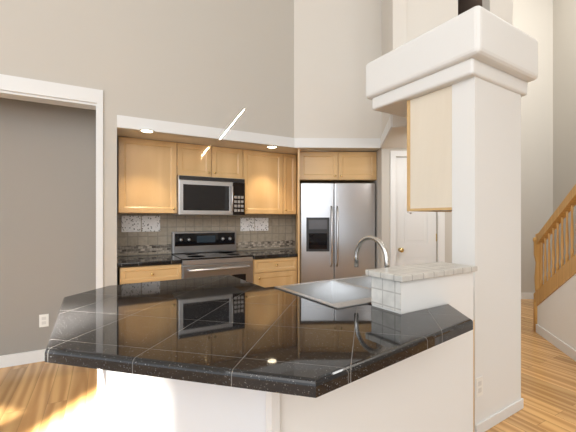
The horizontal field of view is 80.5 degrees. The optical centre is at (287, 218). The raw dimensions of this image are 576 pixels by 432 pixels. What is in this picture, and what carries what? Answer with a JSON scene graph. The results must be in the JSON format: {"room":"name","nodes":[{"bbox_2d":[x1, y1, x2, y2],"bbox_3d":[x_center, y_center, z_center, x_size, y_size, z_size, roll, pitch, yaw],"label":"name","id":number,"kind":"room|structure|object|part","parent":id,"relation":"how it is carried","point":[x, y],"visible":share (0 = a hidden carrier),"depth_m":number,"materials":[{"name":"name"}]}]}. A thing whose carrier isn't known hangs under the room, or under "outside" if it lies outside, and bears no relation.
{"room":"kitchen","nodes":[
{"label":"kitchen","id":0,"kind":"room"},
{"bbox_2d":[0,98,95,355],"bbox_3d":[-4.464,-0.140,2.018,5.822,2.900,0.120,0,0,-29],"label":"wall","id":1,"kind":"structure","parent":0,"point":[47,208],"depth_m":3.14,"materials":[{"name":"grey paint"}]},
{"bbox_2d":[0,349,45,367],"bbox_3d":[-4.435,1.257,1.957,5.814,0.105,0.014,0,0,-29],"label":"baseboard","id":2,"kind":"structure","parent":1,"relation":"attached to","point":[15,359],"depth_m":3.06,"materials":[{"name":"white paint"}]},
{"bbox_2d":[39,314,48,326],"bbox_3d":[-2.257,0.939,3.144,0.072,0.116,0.005,0,0,-29],"label":"outlet","id":3,"kind":"object","parent":1,"relation":"attached to","point":[46,320],"visible":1,"depth_m":3.14,"materials":[{"name":"white plastic"}]},
{"bbox_2d":[103,114,116,286],"bbox_3d":[-1.777,0.190,3.334,0.156,2.240,0.730,0,0,-29],"label":"wall","id":4,"kind":"structure","parent":0,"point":[109,200],"depth_m":3.02,"materials":[{"name":"grey paint"}]},
{"bbox_2d":[96,106,96,288],"bbox_3d":[-1.709,0.160,3.035,0.008,2.300,0.140,0,0,-29],"label":"trim","id":5,"kind":"structure","parent":4,"relation":"attached to","point":[96,197],"depth_m":2.97,"materials":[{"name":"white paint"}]},
{"bbox_2d":[117,136,176,214],"bbox_3d":[-1.431,-0.439,3.493,0.493,0.750,0.280,0,0,0],"label":"upper cabinet","id":6,"kind":"object","parent":4,"relation":"attached to","point":[162,177],"depth_m":3.49,"materials":[{"name":"brown wood"}]},
{"bbox_3d":[-1.431,-0.439,3.493,0.551,0.750,0.019,0,0,-29],"label":"cabinet door","id":7,"kind":"part","parent":6,"relation":"part of","materials":[{"name":"brown wood"}]},
{"bbox_2d":[0,0,293,137],"bbox_3d":[-3.390,-3.060,2.116,7.803,4.260,0.132,0,0,-28],"label":"wall","id":8,"kind":"structure","parent":0,"point":[226,64],"depth_m":3.27,"materials":[{"name":"grey paint"}]},
{"bbox_2d":[0,90,96,109],"bbox_3d":[-4.263,-1.000,1.649,5.822,0.021,0.140,0,0,-28],"label":"trim","id":9,"kind":"structure","parent":8,"relation":"attached to","point":[43,99],"depth_m":2.84,"materials":[{"name":"white paint"}]},
{"bbox_2d":[0,74,102,103],"bbox_3d":[-4.206,-1.070,1.591,5.868,0.120,0.016,0,0,-28],"label":"trim","id":10,"kind":"structure","parent":8,"relation":"attached to","point":[40,87],"depth_m":2.80,"materials":[{"name":"white paint"}]},
{"bbox_2d":[97,103,102,288],"bbox_3d":[-1.648,0.150,2.980,0.046,2.320,0.016,0,0,-28],"label":"trim","id":11,"kind":"structure","parent":8,"relation":"attached to","point":[99,195],"depth_m":2.97,"materials":[{"name":"white paint"}]},
{"bbox_2d":[117,115,293,147],"bbox_3d":[-0.723,-0.875,3.481,1.837,0.110,0.018,0,0,-29],"label":"trim","id":12,"kind":"structure","parent":8,"relation":"attached to","point":[134,123],"depth_m":3.39,"materials":[{"name":"white paint"}]},
{"bbox_2d":[177,143,208,171],"bbox_3d":[-1.022,-0.641,3.715,0.330,0.345,0.191,0,0,0],"label":"upper cabinet","id":13,"kind":"object","parent":0,"relation":"attached to","point":[190,157],"depth_m":3.70,"materials":[{"name":"brown wood"}]},
{"bbox_2d":[171,231,236,251],"bbox_3d":[-0.985,0.270,4.039,0.700,0.250,0.429,0,0,0],"label":"control panel","id":14,"kind":"object","parent":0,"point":[184,241],"depth_m":3.99,"materials":[{"name":"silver metal"}]},
{"bbox_2d":[177,172,244,215],"bbox_3d":[-0.913,-0.252,3.905,0.837,0.420,0.703,0,0,0],"label":"microwave","id":15,"kind":"object","parent":0,"relation":"attached to","point":[198,193],"depth_m":3.72,"materials":[{"name":"silver metal"}]},
{"bbox_2d":[181,264,252,282],"bbox_3d":[-0.717,0.770,3.545,0.667,0.610,0.379,0,0,0],"label":"door","id":16,"kind":"structure","parent":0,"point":[242,271],"depth_m":3.51,"materials":[{"name":"silver metal"}]},
{"bbox_2d":[209,146,240,171],"bbox_3d":[-0.936,-0.641,3.949,0.801,0.353,0.626,0,0,0],"label":"upper cabinet","id":17,"kind":"object","parent":0,"relation":"attached to","point":[221,159],"depth_m":3.87,"materials":[{"name":"brown wood"}]},
{"bbox_3d":[-1.022,-0.641,3.715,0.365,0.345,0.019,0,0,-28],"label":"cabinet door","id":18,"kind":"part","parent":17,"relation":"part of","materials":[{"name":"brown wood"}]},
{"bbox_3d":[-0.694,-0.641,3.893,0.365,0.345,0.019,0,0,-29],"label":"cabinet door","id":19,"kind":"part","parent":17,"relation":"part of","materials":[{"name":"brown wood"}]},
{"bbox_2d":[117,128,360,154],"bbox_3d":[-0.313,-1.005,4.141,3.188,0.370,1.300,0,0,-29],"label":"ceiling","id":20,"kind":"structure","parent":0,"point":[133,133],"depth_m":3.60,"materials":[{"name":"white paint"}]},
{"bbox_2d":[138,129,155,132],"bbox_3d":[-1.314,-0.818,3.168,0.150,0.004,0.150,0,0,-29],"label":"recessed light","id":21,"kind":"object","parent":20,"relation":"in","point":[139,130],"visible":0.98,"depth_m":3.14,"materials":[{"name":"white paint"}]},
{"bbox_2d":[241,149,244,175],"bbox_3d":[-0.694,-0.641,3.893,0.330,0.345,0.191,0,0,0],"label":"upper cabinet","id":22,"kind":"object","parent":0,"relation":"attached to","point":[242,150],"depth_m":3.97,"materials":[{"name":"brown wood"}]},
{"bbox_2d":[245,150,284,214],"bbox_3d":[-0.298,-0.439,4.108,0.465,0.750,0.265,0,0,0],"label":"upper cabinet","id":23,"kind":"object","parent":0,"relation":"attached to","point":[264,171],"depth_m":4.11,"materials":[{"name":"brown wood"}]},
{"bbox_3d":[-0.298,-0.439,4.108,0.520,0.750,0.019,0,0,-29],"label":"cabinet door","id":24,"kind":"part","parent":23,"relation":"part of","materials":[{"name":"brown wood"}]},
{"bbox_2d":[0,299,575,431],"bbox_3d":[-0.078,1.340,2.510,16.000,0.060,15.000,0,0,-29],"label":"floor","id":25,"kind":"structure","parent":0,"point":[42,396],"depth_m":2.54,"materials":[{"name":"brown wood"}]},
{"bbox_2d":[117,264,180,283],"bbox_3d":[-1.442,0.876,3.504,0.771,0.868,0.796,0,0,0],"label":"base cabinet","id":26,"kind":"object","parent":25,"relation":"on","point":[124,275],"depth_m":3.21,"materials":[{"name":"brown wood"}]},
{"bbox_2d":[117,254,180,267],"bbox_3d":[-1.441,0.420,3.480,0.799,0.040,0.825,0,0,0],"label":"countertop","id":27,"kind":"structure","parent":26,"relation":"on","point":[141,261],"depth_m":3.27,"materials":[{"name":"black stone"}]},
{"bbox_3d":[-1.291,0.519,3.228,0.536,0.142,0.018,0,0,-29],"label":"cabinet drawer","id":28,"kind":"part","parent":26,"relation":"part of","materials":[{"name":"brown wood"}]},
{"bbox_2d":[171,230,253,287],"bbox_3d":[-0.858,0.722,3.794,0.960,1.153,0.925,0,0,0],"label":"range","id":29,"kind":"object","parent":25,"relation":"on","point":[196,254],"depth_m":3.69,"materials":[{"name":"silver metal"}]},
{"bbox_2d":[153,252,252,259],"bbox_3d":[-0.857,0.426,3.804,0.958,0.063,0.902,0,0,0],"label":"cooktop","id":30,"kind":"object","parent":29,"relation":"attached to","point":[175,255],"depth_m":3.66,"materials":[{"name":"black glass"}]},
{"bbox_2d":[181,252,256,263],"bbox_3d":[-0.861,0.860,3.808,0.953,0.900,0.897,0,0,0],"label":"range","id":31,"kind":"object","parent":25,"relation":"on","point":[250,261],"depth_m":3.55,"materials":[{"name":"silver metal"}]},
{"bbox_2d":[253,272,296,287],"bbox_3d":[-0.137,0.954,3.855,0.479,0.712,0.271,0,0,0],"label":"base cabinet","id":32,"kind":"object","parent":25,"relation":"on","point":[264,279],"depth_m":3.84,"materials":[{"name":"brown wood"}]},
{"bbox_2d":[253,256,297,283],"bbox_3d":[-0.279,0.876,4.210,0.787,0.868,0.955,0,0,0],"label":"base cabinet","id":33,"kind":"object","parent":25,"relation":"on","point":[258,265],"depth_m":3.85,"materials":[{"name":"brown wood"}]},
{"bbox_2d":[237,248,296,259],"bbox_3d":[-0.277,0.420,4.191,0.782,0.040,0.972,0,0,0],"label":"countertop","id":34,"kind":"structure","parent":33,"relation":"on","point":[289,253],"depth_m":3.94,"materials":[{"name":"black stone"}]},
{"bbox_3d":[-0.137,0.519,3.855,0.536,0.142,0.018,0,0,-29],"label":"cabinet drawer","id":35,"kind":"part","parent":33,"relation":"part of","materials":[{"name":"brown wood"}]},
{"bbox_2d":[98,399,473,431],"bbox_3d":[0.266,0.876,1.977,2.581,0.867,1.771,0,0,0],"label":"half wall","id":36,"kind":"structure","parent":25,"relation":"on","point":[114,415],"depth_m":1.20,"materials":[{"name":"black granite tile"},{"name":"white paint"}]},
{"bbox_2d":[45,267,473,398],"bbox_3d":[0.202,0.421,1.868,2.712,0.042,2.058,0,0,0],"label":"island countertop","id":37,"kind":"structure","parent":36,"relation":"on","point":[221,336],"depth_m":1.21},
{"bbox_2d":[294,138,379,282],"bbox_3d":[0.578,0.190,4.403,1.037,2.240,0.999,0,0,0],"label":"fridge","id":38,"kind":"object","parent":25,"relation":"on","point":[335,211],"depth_m":4.12,"materials":[{"name":"silver metal"}]},
{"bbox_3d":[0.370,-0.647,4.126,0.466,0.334,0.019,0,0,-1],"label":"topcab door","id":39,"kind":"part","parent":38,"relation":"part of","materials":[{"name":"brown wood"}]},
{"bbox_3d":[0.842,-0.647,4.134,0.466,0.334,0.019,0,0,-1],"label":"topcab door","id":40,"kind":"part","parent":38,"relation":"part of","materials":[{"name":"brown wood"}]},
{"bbox_2d":[452,77,520,431],"bbox_3d":[1.333,0.223,2.268,0.572,2.175,0.148,0,0,-32],"label":"pier","id":41,"kind":"object","parent":25,"relation":"on","point":[486,178],"visible":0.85,"depth_m":2.16,"materials":[{"name":"white paint"}]},
{"bbox_2d":[407,85,451,213],"bbox_3d":[1.188,-0.448,2.494,0.574,0.821,0.384,0,0,-32],"label":"upper cabinet","id":42,"kind":"object","parent":41,"relation":"attached to","point":[429,152],"visible":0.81,"depth_m":2.32,"materials":[{"name":"white wood"}]},
{"bbox_2d":[476,376,482,397],"bbox_3d":[1.168,1.023,2.075,0.072,0.116,0.005,0,0,-32],"label":"outlet","id":43,"kind":"object","parent":41,"relation":"attached to","point":[478,379],"visible":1,"depth_m":2.06,"materials":[{"name":"white plastic"}]},
{"bbox_2d":[475,398,523,431],"bbox_3d":[1.381,1.276,2.203,0.584,0.068,0.012,0,0,-32],"label":"baseboard","id":44,"kind":"object","parent":41,"relation":"attached to","point":[486,424],"visible":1,"depth_m":2.18,"materials":[{"name":"white paint"}]},
{"bbox_2d":[533,184,575,360],"bbox_3d":[2.998,-0.041,2.621,0.982,2.702,2.644,0,0,16],"label":"staircase","id":45,"kind":"structure","parent":25,"relation":"on","point":[554,313],"depth_m":3.48,"materials":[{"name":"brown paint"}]},
{"bbox_3d":[2.574,-0.528,2.732,0.068,1.727,2.630,0,0,16],"label":"handrail","id":46,"kind":"part","parent":45,"relation":"part of","materials":[{"name":"brown wood"}]},
{"bbox_3d":[2.539,1.262,2.727,0.012,0.095,2.600,0,0,16],"label":"baseboard","id":47,"kind":"part","parent":45,"relation":"part of","materials":[{"name":"white paint"}]},
{"bbox_2d":[285,154,295,214],"bbox_3d":[-0.056,-0.439,4.457,0.323,0.758,0.459,0,0,0],"label":"upper cabinet","id":48,"kind":"object","parent":0,"relation":"attached to","point":[290,159],"depth_m":4.28,"materials":[{"name":"brown wood"}]},
{"bbox_3d":[0.017,-0.439,4.279,0.182,0.750,0.019,0,0,-29],"label":"cabinet door","id":49,"kind":"part","parent":48,"relation":"part of","materials":[{"name":"brown wood"}]},
{"bbox_2d":[302,148,380,151],"bbox_3d":[0.565,-0.877,4.040,1.036,0.105,0.220,0,0,-1],"label":"soffit","id":50,"kind":"structure","parent":0,"point":[352,149],"depth_m":4.04,"materials":[{"name":"grey paint"}]},
{"bbox_2d":[294,0,451,267],"bbox_3d":[1.323,-1.940,4.003,2.550,6.500,0.120,0,0,-1],"label":"wall","id":51,"kind":"structure","parent":0,"point":[337,46],"depth_m":3.93,"materials":[{"name":"white paint"}]},
{"bbox_2d":[396,157,435,265],"bbox_3d":[1.492,0.289,3.948,0.484,2.018,0.078,0,0,0],"label":"pantry door","id":52,"kind":"structure","parent":51,"relation":"in","point":[416,227],"depth_m":3.98,"materials":[{"name":"white paint"}]},
{"bbox_3d":[1.311,0.360,3.941,0.056,0.056,0.064,0,0,-1],"label":"knob","id":53,"kind":"part","parent":52,"relation":"part of","materials":[{"name":"gold metal"}]},
{"bbox_3d":[1.492,0.770,3.979,0.260,0.616,0.006,0,0,-1],"label":"panel","id":54,"kind":"part","parent":52,"relation":"part of","materials":[{"name":"white paint"}]},
{"bbox_3d":[1.492,0.020,3.979,0.260,0.516,0.006,0,0,-1],"label":"panel","id":55,"kind":"part","parent":52,"relation":"part of","materials":[{"name":"white paint"}]},
{"bbox_2d":[390,151,444,266],"bbox_3d":[1.499,0.260,3.938,0.632,2.100,0.016,0,0,-1],"label":"door frame","id":56,"kind":"structure","parent":51,"relation":"attached to","point":[392,208],"depth_m":3.93,"materials":[{"name":"white paint"}]},
{"bbox_2d":[371,150,378,268],"bbox_3d":[1.126,0.010,4.500,0.100,2.600,0.880,0,0,-1],"label":"wall","id":57,"kind":"structure","parent":0,"point":[376,181],"depth_m":4.11,"materials":[{"name":"grey paint"}]},
{"bbox_2d":[280,272,472,431],"bbox_3d":[0.413,0.787,1.504,1.158,1.045,0.168,0,0,-32],"label":"wall","id":58,"kind":"structure","parent":0,"point":[429,390],"depth_m":1.49,"materials":[{"name":"white paint"}]},
{"bbox_2d":[371,276,400,312],"bbox_3d":[0.436,0.331,1.519,0.003,0.133,0.168,0,0,-32],"label":"trim","id":59,"kind":"structure","parent":58,"relation":"attached to","point":[386,293],"depth_m":1.51,"materials":[{"name":"tile"}]},
{"bbox_2d":[366,262,477,281],"bbox_3d":[0.662,0.252,1.660,0.574,0.027,0.212,0,0,-32],"label":"trim","id":60,"kind":"structure","parent":58,"relation":"on","point":[405,273],"depth_m":1.57,"materials":[{"name":"tile"}]},
{"bbox_2d":[379,126,406,149],"bbox_3d":[1.469,-0.879,3.540,1.070,0.122,1.020,0,0,0],"label":"ceiling","id":61,"kind":"structure","parent":0,"point":[397,137],"depth_m":3.46,"materials":[{"name":"white paint"}]},
{"bbox_2d":[382,0,406,132],"bbox_3d":[1.069,-3.060,3.475,0.120,4.260,0.921,0,0,9],"label":"wall","id":62,"kind":"structure","parent":0,"point":[399,23],"depth_m":3.03,"materials":[{"name":"white paint"}]},
{"bbox_2d":[380,115,392,147],"bbox_3d":[1.002,-0.875,3.491,0.018,0.110,0.931,0,0,9],"label":"trim","id":63,"kind":"structure","parent":62,"relation":"attached to","point":[387,130],"depth_m":3.34,"materials":[{"name":"white paint"}]},
{"bbox_2d":[393,115,406,125],"bbox_3d":[1.069,-0.877,3.475,0.120,0.105,0.921,0,0,9],"label":"wall","id":64,"kind":"structure","parent":0,"point":[399,121],"depth_m":3.02,"materials":[{"name":"white paint"}]},
{"bbox_2d":[396,148,406,150],"bbox_3d":[1.492,-0.772,4.006,0.492,0.096,0.120,0,0,-1],"label":"wall","id":65,"kind":"structure","parent":0,"point":[401,149],"depth_m":3.94,"materials":[{"name":"grey paint"}]},
{"bbox_2d":[372,58,526,117],"bbox_3d":[1.168,-0.911,2.532,0.692,0.102,0.810,0,0,-32],"label":"soffit","id":66,"kind":"structure","parent":0,"point":[393,102],"depth_m":2.25,"materials":[{"name":"white paint"}]},
{"bbox_2d":[389,0,512,116],"bbox_3d":[1.469,-3.007,3.090,1.070,4.365,0.120,0,0,0],"label":"wall","id":67,"kind":"structure","parent":0,"point":[424,16],"depth_m":3.03,"materials":[{"name":"white paint"}]},
{"bbox_2d":[366,6,537,99],"bbox_3d":[1.165,-1.093,2.518,0.752,0.283,0.910,0,0,-32],"label":"column capital","id":68,"kind":"structure","parent":0,"point":[482,34],"depth_m":2.16,"materials":[{"name":"white paint"}]},
{"bbox_2d":[458,0,481,14],"bbox_3d":[1.817,-3.465,3.540,0.034,3.450,0.780,0,0,0],"label":"wall","id":69,"kind":"structure","parent":0,"point":[464,5],"depth_m":3.43,"materials":[{"name":"brown paint"}]},
{"bbox_2d":[513,0,552,292],"bbox_3d":[4.490,-1.940,5.640,4.021,6.500,0.120,0,0,0],"label":"wall","id":70,"kind":"structure","parent":0,"point":[533,19],"depth_m":5.58,"materials":[{"name":"grey paint"}]},
{"bbox_2d":[521,293,533,298],"bbox_3d":[4.300,1.260,5.574,3.401,0.100,0.012,0,0,0],"label":"baseboard","id":71,"kind":"structure","parent":70,"relation":"attached to","point":[527,295],"depth_m":5.57,"materials":[{"name":"white paint"}]},
{"bbox_2d":[553,0,575,272],"bbox_3d":[3.308,-1.940,1.629,0.120,6.500,8.700,0,0,16],"label":"wall","id":72,"kind":"structure","parent":0,"point":[564,97],"depth_m":5.23,"materials":[{"name":"grey paint"}]},
{"bbox_3d":[-0.887,0.010,4.221,2.311,2.600,0.120,0,0,-29],"label":"wall","id":73,"kind":"structure","parent":0,"visible":0},
{"bbox_2d":[121,216,140,231],"bbox_3d":[-1.703,0.053,3.695,0.192,0.177,0.010,0,0,-29],"label":"decorative tile","id":74,"kind":"structure","parent":73,"relation":"attached to","point":[130,223],"depth_m":3.69,"materials":[{"name":"white stone"}]},
{"bbox_2d":[142,216,159,231],"bbox_3d":[-1.527,0.053,3.791,0.192,0.177,0.010,0,0,-29],"label":"decorative tile","id":75,"kind":"structure","parent":73,"relation":"attached to","point":[150,223],"depth_m":3.79,"materials":[{"name":"white stone"}]},
{"bbox_2d":[117,213,294,255],"bbox_3d":[-0.872,0.169,4.156,2.216,0.458,0.008,0,0,-29],"label":"backsplash","id":76,"kind":"structure","parent":73,"relation":"attached to","point":[279,233],"depth_m":4.08,"materials":[{"name":"tile"}]},
{"bbox_2d":[240,218,253,230],"bbox_3d":[-0.517,0.069,4.339,0.191,0.170,0.010,0,0,-29],"label":"tile","id":77,"kind":"structure","parent":73,"relation":"attached to","point":[246,224],"depth_m":4.33,"materials":[{"name":"white stone"}]},
{"bbox_2d":[255,218,267,230],"bbox_3d":[-0.342,0.069,4.434,0.191,0.170,0.010,0,0,-29],"label":"backsplash","id":78,"kind":"structure","parent":73,"relation":"attached to","point":[261,224],"depth_m":4.43,"materials":[{"name":"white stone"}]}
]}

